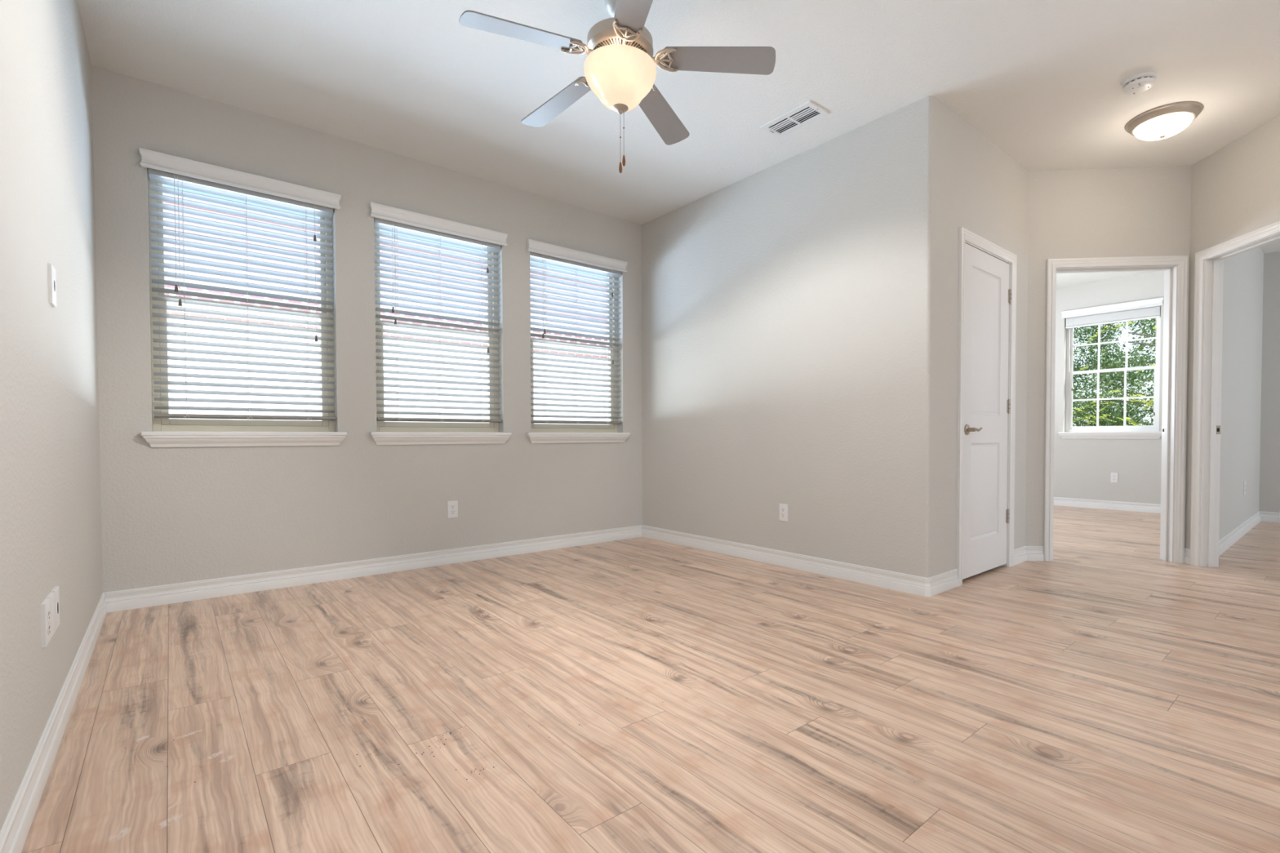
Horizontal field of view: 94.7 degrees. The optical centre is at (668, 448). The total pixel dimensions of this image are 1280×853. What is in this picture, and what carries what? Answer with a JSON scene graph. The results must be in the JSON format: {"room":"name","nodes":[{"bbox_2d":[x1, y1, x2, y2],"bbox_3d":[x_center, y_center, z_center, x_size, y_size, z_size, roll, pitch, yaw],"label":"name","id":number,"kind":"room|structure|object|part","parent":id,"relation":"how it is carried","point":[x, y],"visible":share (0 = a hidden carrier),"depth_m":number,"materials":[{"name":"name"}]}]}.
{"room":"empty living room","nodes":[
{"label":"empty living room","id":0,"kind":"room"},
{"bbox_2d":[0,0,102,831],"bbox_3d":[0.034,-0.469,-0.577,0.140,2.743,9.150,-1,2,-40],"label":"wall","id":1,"kind":"structure","parent":0,"point":[51,536],"depth_m":1.66,"materials":[{"name":"beige paint"}]},
{"bbox_2d":[40,598,50,648],"bbox_3d":[-1.702,0.477,1.611,0.011,0.117,0.078,-1,2,-40],"label":"wall outlet","id":2,"kind":"object","parent":1,"relation":"attached to","point":[45,606],"visible":1,"depth_m":1.58,"materials":[{"name":"white plastic"}]},
{"bbox_2d":[47,608,49,621],"bbox_3d":[-1.699,0.458,1.614,0.002,0.028,0.034,-1,2,-40],"label":"receptacle","id":3,"kind":"object","parent":2,"relation":"attached to","point":[48,610],"depth_m":1.61,"materials":[{"name":"white plastic"}]},
{"bbox_2d":[47,623,50,635],"bbox_3d":[-1.699,0.497,1.615,0.002,0.028,0.034,-1,2,-40],"label":"receptacle","id":4,"kind":"object","parent":2,"relation":"attached to","point":[48,624],"depth_m":1.61,"materials":[{"name":"white plastic"}]},
{"bbox_2d":[46,591,55,639],"bbox_3d":[-1.759,0.476,1.678,0.010,0.117,0.076,-1,2,-40],"label":"blank plate","id":5,"kind":"object","parent":1,"relation":"attached to","point":[51,595],"visible":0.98,"depth_m":1.67,"materials":[{"name":"white plastic"}]},
{"bbox_2d":[47,262,56,306],"bbox_3d":[-1.874,-0.494,1.791,0.010,0.117,0.080,-1,2,-40],"label":"cable plate","id":6,"kind":"object","parent":1,"relation":"attached to","point":[51,270],"visible":1,"depth_m":1.76,"materials":[{"name":"white plastic"}]},
{"bbox_2d":[0,593,106,852],"bbox_3d":[0.052,0.849,-0.448,0.014,0.102,8.986,-1,2,-40],"label":"baseboard","id":7,"kind":"structure","parent":1,"relation":"attached to","point":[15,828],"depth_m":1.56,"materials":[{"name":"white paint"}]},
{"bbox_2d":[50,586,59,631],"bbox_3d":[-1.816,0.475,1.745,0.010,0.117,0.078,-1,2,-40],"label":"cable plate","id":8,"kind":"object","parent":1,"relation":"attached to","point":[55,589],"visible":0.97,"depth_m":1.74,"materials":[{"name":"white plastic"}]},
{"bbox_2d":[91,65,642,592],"bbox_3d":[0.464,-0.603,5.881,9.146,2.743,0.150,-1,2,-40],"label":"wall","id":9,"kind":"structure","parent":0,"point":[170,515],"depth_m":3.65,"materials":[{"name":"beige paint"}]},
{"bbox_2d":[140,168,346,447],"bbox_3d":[-2.419,-0.768,3.402,0.956,1.513,0.192,-1,2,-40],"label":"window","id":10,"kind":"structure","parent":9,"relation":"in","point":[166,432],"depth_m":3.33,"materials":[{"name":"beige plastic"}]},
{"bbox_2d":[139,147,341,420],"bbox_3d":[-2.396,-0.856,3.373,0.922,1.387,0.100,-1,2,-40],"label":"window blind","id":11,"kind":"object","parent":10,"relation":"attached to","point":[163,168],"visible":1,"depth_m":3.35,"materials":[{"name":"white paint"}]},
{"bbox_3d":[-2.636,-1.181,3.146,0.003,0.616,0.002,-1,2,-40],"label":"lift cord","id":12,"kind":"part","parent":11,"relation":"part of","materials":[{"name":"white fabric"}]},
{"bbox_3d":[-2.622,-1.144,3.154,0.003,0.690,0.002,-1,2,-40],"label":"lift cord","id":13,"kind":"part","parent":11,"relation":"part of","materials":[{"name":"white fabric"}]},
{"bbox_3d":[-2.632,-0.808,3.202,0.003,1.268,0.056,-1,2,-40],"label":"ladder cord","id":14,"kind":"part","parent":11,"relation":"part of","materials":[{"name":"white fabric"}]},
{"bbox_3d":[-2.409,-0.178,3.403,0.850,0.023,0.053,-1,2,-40],"label":"rail","id":15,"kind":"part","parent":11,"relation":"part of","materials":[{"name":"white plastic"}]},
{"bbox_3d":[-2.419,-0.812,3.383,0.003,1.268,0.056,-1,2,-40],"label":"ladder cord","id":16,"kind":"part","parent":11,"relation":"part of","materials":[{"name":"white fabric"}]},
{"bbox_3d":[-2.195,-0.816,3.573,0.003,1.268,0.056,-1,2,-40],"label":"ladder cord","id":17,"kind":"part","parent":11,"relation":"part of","materials":[{"name":"white fabric"}]},
{"bbox_3d":[-2.139,-1.091,3.565,0.003,0.815,0.002,-1,2,-40],"label":"tilt cord","id":18,"kind":"part","parent":11,"relation":"part of","materials":[{"name":"white fabric"}]},
{"bbox_3d":[-2.470,-1.145,3.453,0.798,0.692,0.026,-1,2,-40],"label":"sash","id":19,"kind":"part","parent":10,"relation":"part of","materials":[{"name":"beige plastic"}]},
{"bbox_3d":[-2.450,-0.482,3.444,0.798,0.706,0.028,-1,2,-40],"label":"sash","id":20,"kind":"part","parent":10,"relation":"part of","materials":[{"name":"beige plastic"}]},
{"bbox_3d":[-2.397,-0.082,3.392,0.956,0.024,0.128,-1,2,-40],"label":"sill","id":21,"kind":"part","parent":10,"relation":"part of","materials":[{"name":"white paint"}]},
{"bbox_2d":[102,524,642,613],"bbox_3d":[-1.550,0.759,4.092,3.441,0.102,0.014,-1,2,-40],"label":"baseboard","id":22,"kind":"structure","parent":9,"relation":"attached to","point":[140,597],"depth_m":3.66,"materials":[{"name":"white paint"}]},
{"bbox_2d":[369,228,511,444],"bbox_3d":[-1.587,-0.784,4.107,0.956,1.513,0.192,-1,2,-40],"label":"window","id":23,"kind":"structure","parent":9,"relation":"in","point":[388,433],"depth_m":4.09,"materials":[{"name":"beige plastic"}]},
{"bbox_3d":[-1.638,-1.162,4.157,0.798,0.692,0.026,-1,2,-40],"label":"sash","id":24,"kind":"part","parent":23,"relation":"part of","materials":[{"name":"beige plastic"}]},
{"bbox_3d":[-1.617,-0.498,4.149,0.798,0.706,0.028,-1,2,-40],"label":"sash","id":25,"kind":"part","parent":23,"relation":"part of","materials":[{"name":"beige plastic"}]},
{"bbox_2d":[368,201,507,422],"bbox_3d":[-1.564,-0.873,4.077,0.922,1.387,0.100,-1,2,-40],"label":"window blind","id":26,"kind":"object","parent":23,"relation":"attached to","point":[387,218],"visible":0.99,"depth_m":4.06,"materials":[{"name":"white paint"}]},
{"bbox_3d":[-1.804,-1.214,3.850,0.003,0.582,0.002,-1,2,-40],"label":"lift cord","id":27,"kind":"part","parent":26,"relation":"part of","materials":[{"name":"white fabric"}]},
{"bbox_3d":[-1.792,-1.177,3.857,0.003,0.657,0.002,-1,2,-40],"label":"lift cord","id":28,"kind":"part","parent":26,"relation":"part of","materials":[{"name":"white fabric"}]},
{"bbox_3d":[-1.800,-0.824,3.907,0.003,1.268,0.056,-1,2,-40],"label":"ladder cord","id":29,"kind":"part","parent":26,"relation":"part of","materials":[{"name":"white fabric"}]},
{"bbox_3d":[-1.577,-0.194,4.108,0.850,0.023,0.053,-1,2,-40],"label":"rail","id":30,"kind":"part","parent":26,"relation":"part of","materials":[{"name":"white plastic"}]},
{"bbox_3d":[-1.587,-0.828,4.088,0.003,1.268,0.056,-1,2,-40],"label":"ladder cord","id":31,"kind":"part","parent":26,"relation":"part of","materials":[{"name":"white fabric"}]},
{"bbox_3d":[-1.363,-0.833,4.277,0.003,1.268,0.056,-1,2,-40],"label":"ladder cord","id":32,"kind":"part","parent":26,"relation":"part of","materials":[{"name":"white fabric"}]},
{"bbox_3d":[-1.310,-1.121,4.267,0.003,0.787,0.002,-1,2,-40],"label":"tilt cord","id":33,"kind":"part","parent":26,"relation":"part of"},
{"bbox_3d":[-1.565,-0.098,4.096,0.956,0.024,0.128,-1,2,-40],"label":"sill","id":34,"kind":"part","parent":23,"relation":"part of","materials":[{"name":"white paint"}]},
{"bbox_2d":[447,500,457,518],"bbox_3d":[-1.511,0.429,4.123,0.072,0.117,0.008,-1,2,-40],"label":"wall outlet","id":35,"kind":"object","parent":9,"relation":"attached to","point":[452,506],"visible":1,"depth_m":4.12,"materials":[{"name":"white plastic"}]},
{"bbox_2d":[525,276,630,443],"bbox_3d":[-0.755,-0.800,4.811,0.956,1.513,0.192,-1,2,-40],"label":"window","id":36,"kind":"structure","parent":9,"relation":"in","point":[540,433],"depth_m":4.85,"materials":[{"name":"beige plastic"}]},
{"bbox_3d":[-0.806,-1.178,4.862,0.798,0.692,0.026,-1,2,-40],"label":"sash","id":37,"kind":"part","parent":36,"relation":"part of","materials":[{"name":"beige plastic"}]},
{"bbox_3d":[-0.785,-0.515,4.854,0.798,0.706,0.028,-1,2,-40],"label":"sash","id":38,"kind":"part","parent":36,"relation":"part of","materials":[{"name":"beige plastic"}]},
{"bbox_2d":[526,239,627,424],"bbox_3d":[-0.732,-0.889,4.782,0.922,1.387,0.100,-1,2,-40],"label":"window blind","id":39,"kind":"object","parent":36,"relation":"attached to","point":[540,251],"visible":0.98,"depth_m":4.77,"materials":[{"name":"white paint"}]},
{"bbox_3d":[-0.969,-0.840,4.611,0.003,1.268,0.056,-1,2,-40],"label":"ladder cord","id":40,"kind":"part","parent":39,"relation":"part of","materials":[{"name":"white fabric"}]},
{"bbox_3d":[-0.755,-0.845,4.792,0.003,1.268,0.056,-1,2,-40],"label":"ladder cord","id":41,"kind":"part","parent":39,"relation":"part of","materials":[{"name":"white fabric"}]},
{"bbox_3d":[-0.745,-0.210,4.813,0.850,0.023,0.053,-1,2,-40],"label":"rail","id":42,"kind":"part","parent":39,"relation":"part of","materials":[{"name":"white plastic"}]},
{"bbox_3d":[-0.530,-0.849,4.982,0.003,1.268,0.056,-1,2,-40],"label":"ladder cord","id":43,"kind":"part","parent":39,"relation":"part of","materials":[{"name":"white fabric"}]},
{"bbox_3d":[-0.471,-1.138,4.977,0.003,0.785,0.002,-1,2,-40],"label":"tilt cord","id":44,"kind":"part","parent":39,"relation":"part of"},
{"bbox_3d":[-0.733,-0.114,4.801,0.956,0.024,0.128,-1,2,-40],"label":"sill","id":45,"kind":"part","parent":36,"relation":"part of","materials":[{"name":"white paint"}]},
{"bbox_2d":[21,505,1279,852],"bbox_3d":[3.414,0.864,2.424,8.896,0.060,9.020,-1,2,-40],"label":"floor","id":46,"kind":"structure","parent":0,"point":[1107,695],"depth_m":1.90,"materials":[{"name":"brown wood"}]},
{"bbox_2d":[77,0,1279,288],"bbox_3d":[3.418,-1.968,2.361,9.146,0.120,9.300,-1,2,-40],"label":"ceiling","id":47,"kind":"structure","parent":0,"point":[1042,81],"depth_m":3.01,"materials":[{"name":"beige paint"}]},
{"bbox_2d":[458,0,775,173],"bbox_3d":[-0.239,-1.540,2.521,1.251,0.726,1.245,-1,2,-40],"label":"ceiling fan","id":48,"kind":"object","parent":47,"relation":"hanging from","point":[620,68],"visible":1,"depth_m":2.44,"materials":[{"name":"metal"}]},
{"bbox_3d":[-0.572,-1.623,2.301,0.464,0.070,0.136,-1,1,-31],"label":"blade","id":49,"kind":"part","parent":48,"relation":"part of","materials":[{"name":"grey wood"}]},
{"bbox_3d":[-0.518,-1.633,2.795,0.464,0.070,0.136,1,2,41],"label":"blade","id":50,"kind":"part","parent":48,"relation":"part of","materials":[{"name":"grey wood"}]},
{"bbox_3d":[-0.206,-1.539,2.513,0.308,0.168,0.308,-1,2,-40],"label":"lamp shade","id":51,"kind":"part","parent":48,"relation":"part of","materials":[{"name":"white glass"}]},
{"bbox_3d":[-0.120,-1.619,2.098,0.136,0.070,0.464,0,1,-13],"label":"blade","id":52,"kind":"part","parent":48,"relation":"part of","materials":[{"name":"grey wood"}]},
{"bbox_3d":[-0.033,-1.636,2.896,0.136,0.070,0.464,0,1,23],"label":"blade","id":53,"kind":"part","parent":48,"relation":"part of","materials":[{"name":"grey wood"}]},
{"bbox_3d":[0.214,-1.628,2.465,0.464,0.070,0.136,0,1,5],"label":"blade","id":54,"kind":"part","parent":48,"relation":"part of","materials":[{"name":"grey wood"}]},
{"bbox_2d":[759,100,830,137],"bbox_3d":[0.736,-1.919,3.452,0.194,0.012,0.362,-1,2,-40],"label":"ceiling vent","id":55,"kind":"object","parent":47,"relation":"in","point":[808,112],"visible":1,"depth_m":3.44,"materials":[{"name":"white metal"}]},
{"bbox_2d":[1121,71,1156,94],"bbox_3d":[2.458,-1.897,3.076,0.144,0.047,0.144,-1,2,-40],"label":"smoke detector","id":56,"kind":"object","parent":47,"relation":"attached to","point":[1140,82],"visible":1,"depth_m":3.04,"materials":[{"name":"white plastic"}]},
{"bbox_2d":[1124,101,1203,140],"bbox_3d":[2.890,-1.870,3.443,0.350,0.118,0.350,-1,2,-40],"label":"ceiling light","id":57,"kind":"object","parent":47,"relation":"attached to","point":[1165,121],"visible":1,"depth_m":3.37,"materials":[{"name":"white glass"}]},
{"bbox_2d":[641,95,941,577],"bbox_3d":[0.644,-0.569,4.249,0.120,2.743,2.574,-1,2,-40],"label":"wall","id":58,"kind":"structure","parent":0,"point":[790,308],"depth_m":3.84,"materials":[{"name":"beige paint"}]},
{"bbox_2d":[778,503,787,521],"bbox_3d":[0.783,0.439,4.009,0.008,0.117,0.072,-1,2,-40],"label":"wall outlet","id":59,"kind":"object","parent":58,"relation":"attached to","point":[783,512],"visible":1,"depth_m":4.01,"materials":[{"name":"white plastic"}]},
{"bbox_2d":[641,524,958,596],"bbox_3d":[0.736,0.749,4.342,0.369,0.102,2.588,-1,2,-40],"label":"baseboard","id":60,"kind":"structure","parent":58,"relation":"attached to","point":[931,586],"depth_m":3.79,"materials":[{"name":"white paint"}]},
{"bbox_2d":[937,102,1029,574],"bbox_3d":[1.992,-0.562,3.779,1.330,2.743,0.115,-1,2,-40],"label":"wall","id":61,"kind":"structure","parent":0,"point":[984,191],"depth_m":3.49,"materials":[{"name":"beige paint"}]},
{"bbox_2d":[962,243,1011,579],"bbox_3d":[2.028,-0.219,3.733,0.712,2.014,0.090,-1,2,-40],"label":"door","id":62,"kind":"structure","parent":61,"relation":"in","point":[988,295],"depth_m":3.73,"materials":[{"name":"white paint"}]},
{"bbox_3d":[1.804,-0.111,3.551,0.066,0.066,0.015,-1,2,-40],"label":"handle","id":63,"kind":"part","parent":62,"relation":"part of","materials":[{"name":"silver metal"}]},
{"bbox_3d":[1.860,-0.113,3.563,0.126,0.028,0.044,-1,2,-40],"label":"lever","id":64,"kind":"part","parent":62,"relation":"part of","materials":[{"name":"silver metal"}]},
{"bbox_2d":[956,226,1017,586],"bbox_3d":[1.991,-0.244,3.772,0.840,2.106,0.134,-1,2,-40],"label":"door frame","id":65,"kind":"structure","parent":61,"relation":"attached to","point":[966,236],"depth_m":3.69,"materials":[{"name":"white paint"}]},
{"bbox_2d":[1013,546,1044,565],"bbox_3d":[2.492,0.750,4.127,0.352,0.102,0.075,-1,1,-26],"label":"baseboard","id":66,"kind":"structure","parent":61,"relation":"attached to","point":[1022,554],"depth_m":4.17,"materials":[{"name":"white paint"}]},
{"bbox_2d":[1025,165,1191,547],"bbox_3d":[3.073,-0.573,4.179,1.066,2.743,0.115,0,1,5],"label":"wall","id":67,"kind":"structure","parent":0,"point":[1134,211],"depth_m":4.11,"materials":[{"name":"beige paint"}]},
{"bbox_2d":[1043,255,1188,563],"bbox_3d":[3.125,-0.264,4.171,0.924,2.126,0.134,0,1,5],"label":"door frame","id":68,"kind":"structure","parent":67,"relation":"attached to","point":[1175,268],"depth_m":4.12,"materials":[{"name":"white paint"}]},
{"bbox_2d":[1053,251,1279,512],"bbox_3d":[6.362,-0.614,5.864,0.166,2.743,7.500,-1,2,-40],"label":"wall","id":69,"kind":"structure","parent":0,"point":[1083,468],"depth_m":6.88,"materials":[{"name":"beige paint"}]},
{"bbox_2d":[1053,497,1160,513],"bbox_3d":[4.967,0.677,7.427,0.014,0.102,3.310,-1,2,-40],"label":"baseboard","id":70,"kind":"structure","parent":69,"relation":"attached to","point":[1083,503],"depth_m":7.06,"materials":[{"name":"white paint"}]},
{"bbox_2d":[1057,317,1161,439],"bbox_3d":[5.312,-0.889,7.072,0.192,1.553,1.030,-1,2,-40],"label":"window","id":71,"kind":"structure","parent":69,"relation":"in","point":[1140,432],"depth_m":7.07,"materials":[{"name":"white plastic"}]},
{"bbox_3d":[5.289,-0.183,7.066,0.128,0.024,1.030,-1,2,-40],"label":"sill","id":72,"kind":"part","parent":71,"relation":"part of","materials":[{"name":"white paint"}]},
{"bbox_2d":[1061,297,1164,415],"bbox_3d":[5.284,-1.041,7.046,0.100,1.328,0.992,-1,2,-40],"label":"window blind","id":73,"kind":"object","parent":71,"relation":"attached to","point":[1149,308],"visible":1,"depth_m":6.99,"materials":[{"name":"white paint"}]},
{"bbox_3d":[5.300,-1.504,7.050,0.052,0.018,0.924,-1,2,-40],"label":"rail","id":74,"kind":"part","parent":73,"relation":"part of","materials":[{"name":"white plastic"}]},
{"bbox_3d":[5.547,-1.014,6.711,0.002,1.210,0.003,-1,2,-40],"label":"lift cord","id":75,"kind":"part","parent":73,"relation":"part of","materials":[{"name":"white fabric"}]},
{"bbox_2d":[1071,370,1153,426],"bbox_3d":[5.345,-0.594,7.105,0.008,0.656,0.804,-1,2,-40],"label":"window pane","id":76,"kind":"object","parent":71,"relation":"attached to","point":[1098,372],"depth_m":7.19,"materials":[{"name":"clear glass"}]},
{"bbox_3d":[5.349,-0.594,7.109,0.028,0.726,0.872,-1,2,-40],"label":"sash","id":77,"kind":"part","parent":71,"relation":"part of","materials":[{"name":"white plastic"}]},
{"bbox_2d":[1072,321,1155,369],"bbox_3d":[5.365,-1.279,7.110,0.008,0.648,0.820,-1,2,-40],"label":"window pane","id":78,"kind":"object","parent":71,"relation":"attached to","point":[1126,340],"depth_m":7.03,"materials":[{"name":"clear glass"}]},
{"bbox_3d":[5.370,-1.277,7.114,0.026,0.712,0.872,-1,2,-40],"label":"sash","id":79,"kind":"part","parent":71,"relation":"part of","materials":[{"name":"white plastic"}]},
{"bbox_2d":[1110,472,1118,482],"bbox_3d":[5.313,0.354,7.015,0.008,0.117,0.072,-1,2,-40],"label":"wall outlet","id":80,"kind":"object","parent":69,"relation":"attached to","point":[1114,476],"visible":1,"depth_m":7.01,"materials":[{"name":"white plastic"}]},
{"bbox_2d":[1259,511,1279,522],"bbox_3d":[7.373,0.731,4.562,0.014,0.102,3.966,-1,2,-40],"label":"baseboard","id":81,"kind":"structure","parent":69,"relation":"attached to","point":[1272,517],"depth_m":6.01,"materials":[{"name":"white paint"}]},
{"bbox_2d":[1185,115,1279,549],"bbox_3d":[3.612,-0.561,3.535,0.115,2.743,1.080,0,1,5],"label":"wall","id":82,"kind":"structure","parent":0,"point":[1235,188],"depth_m":3.75,"materials":[{"name":"beige paint"}]},
{"bbox_2d":[1183,547,1190,564],"bbox_3d":[3.591,0.749,4.074,0.017,0.102,0.063,0,1,5],"label":"baseboard","id":83,"kind":"structure","parent":82,"relation":"attached to","point":[1187,551],"depth_m":4.07,"materials":[{"name":"white paint"}]},
{"bbox_2d":[1190,220,1279,567],"bbox_3d":[3.603,-0.252,3.544,0.134,2.126,0.947,0,1,5],"label":"door frame","id":84,"kind":"structure","parent":82,"relation":"attached to","point":[1209,262],"depth_m":3.95,"materials":[{"name":"white paint"}]},
{"bbox_3d":[3.686,-0.122,3.948,0.030,0.058,0.002,0,1,5],"label":"strike plate","id":85,"kind":"part","parent":84,"relation":"part of","materials":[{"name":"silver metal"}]},
{"bbox_2d":[1218,246,1263,555],"bbox_3d":[4.928,-0.596,5.120,3.184,2.743,0.114,-1,2,-40],"label":"wall","id":86,"kind":"structure","parent":0,"point":[1243,273],"depth_m":5.05,"materials":[{"name":"beige paint"}]},
{"bbox_2d":[1243,480,1245,494],"bbox_3d":[5.165,0.357,5.277,0.072,0.117,0.008,-1,2,-40],"label":"wall outlet","id":87,"kind":"object","parent":86,"relation":"attached to","point":[1244,482],"visible":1,"depth_m":5.26,"materials":[{"name":"white plastic"}]},
{"label":"outside","id":88,"kind":"structure","parent":0,"visible":0},
{"bbox_3d":[0.352,0.788,12.269,70.000,0.100,70.000,-1,2,-40],"label":"ground","id":89,"kind":"structure","parent":88,"visible":0},
{"bbox_2d":[162,192,612,435],"bbox_3d":[-7.647,-2.181,10.812,25.000,5.928,5.147,-1,2,-40],"label":"sky","id":90,"kind":"structure","parent":89,"relation":"on","point":[169,286],"depth_m":10.33,"materials":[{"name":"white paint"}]},
{"bbox_2d":[1072,320,1155,426],"bbox_3d":[11.879,-2.727,15.213,3.710,6.893,5.043,-1,2,-40],"label":"tree","id":91,"kind":"object","parent":89,"relation":"on","point":[1107,377],"visible":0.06,"depth_m":15.23,"materials":[{"name":"green plant"}]},
{"bbox_2d":[1072,321,1155,426],"bbox_3d":[7.702,-0.666,9.766,0.972,2.885,1.947,-1,2,-40],"label":"sapling","id":92,"kind":"object","parent":89,"relation":"on","point":[1089,341],"visible":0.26,"depth_m":9.82,"materials":[{"name":"green plant"}]},
{"bbox_2d":[1072,318,1156,434],"bbox_3d":[9.038,-1.889,11.864,3.559,5.505,3.848,-1,2,-40],"label":"tree","id":93,"kind":"object","parent":89,"relation":"on","point":[1103,421],"visible":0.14,"depth_m":11.76,"materials":[{"name":"green plant"}]}
]}

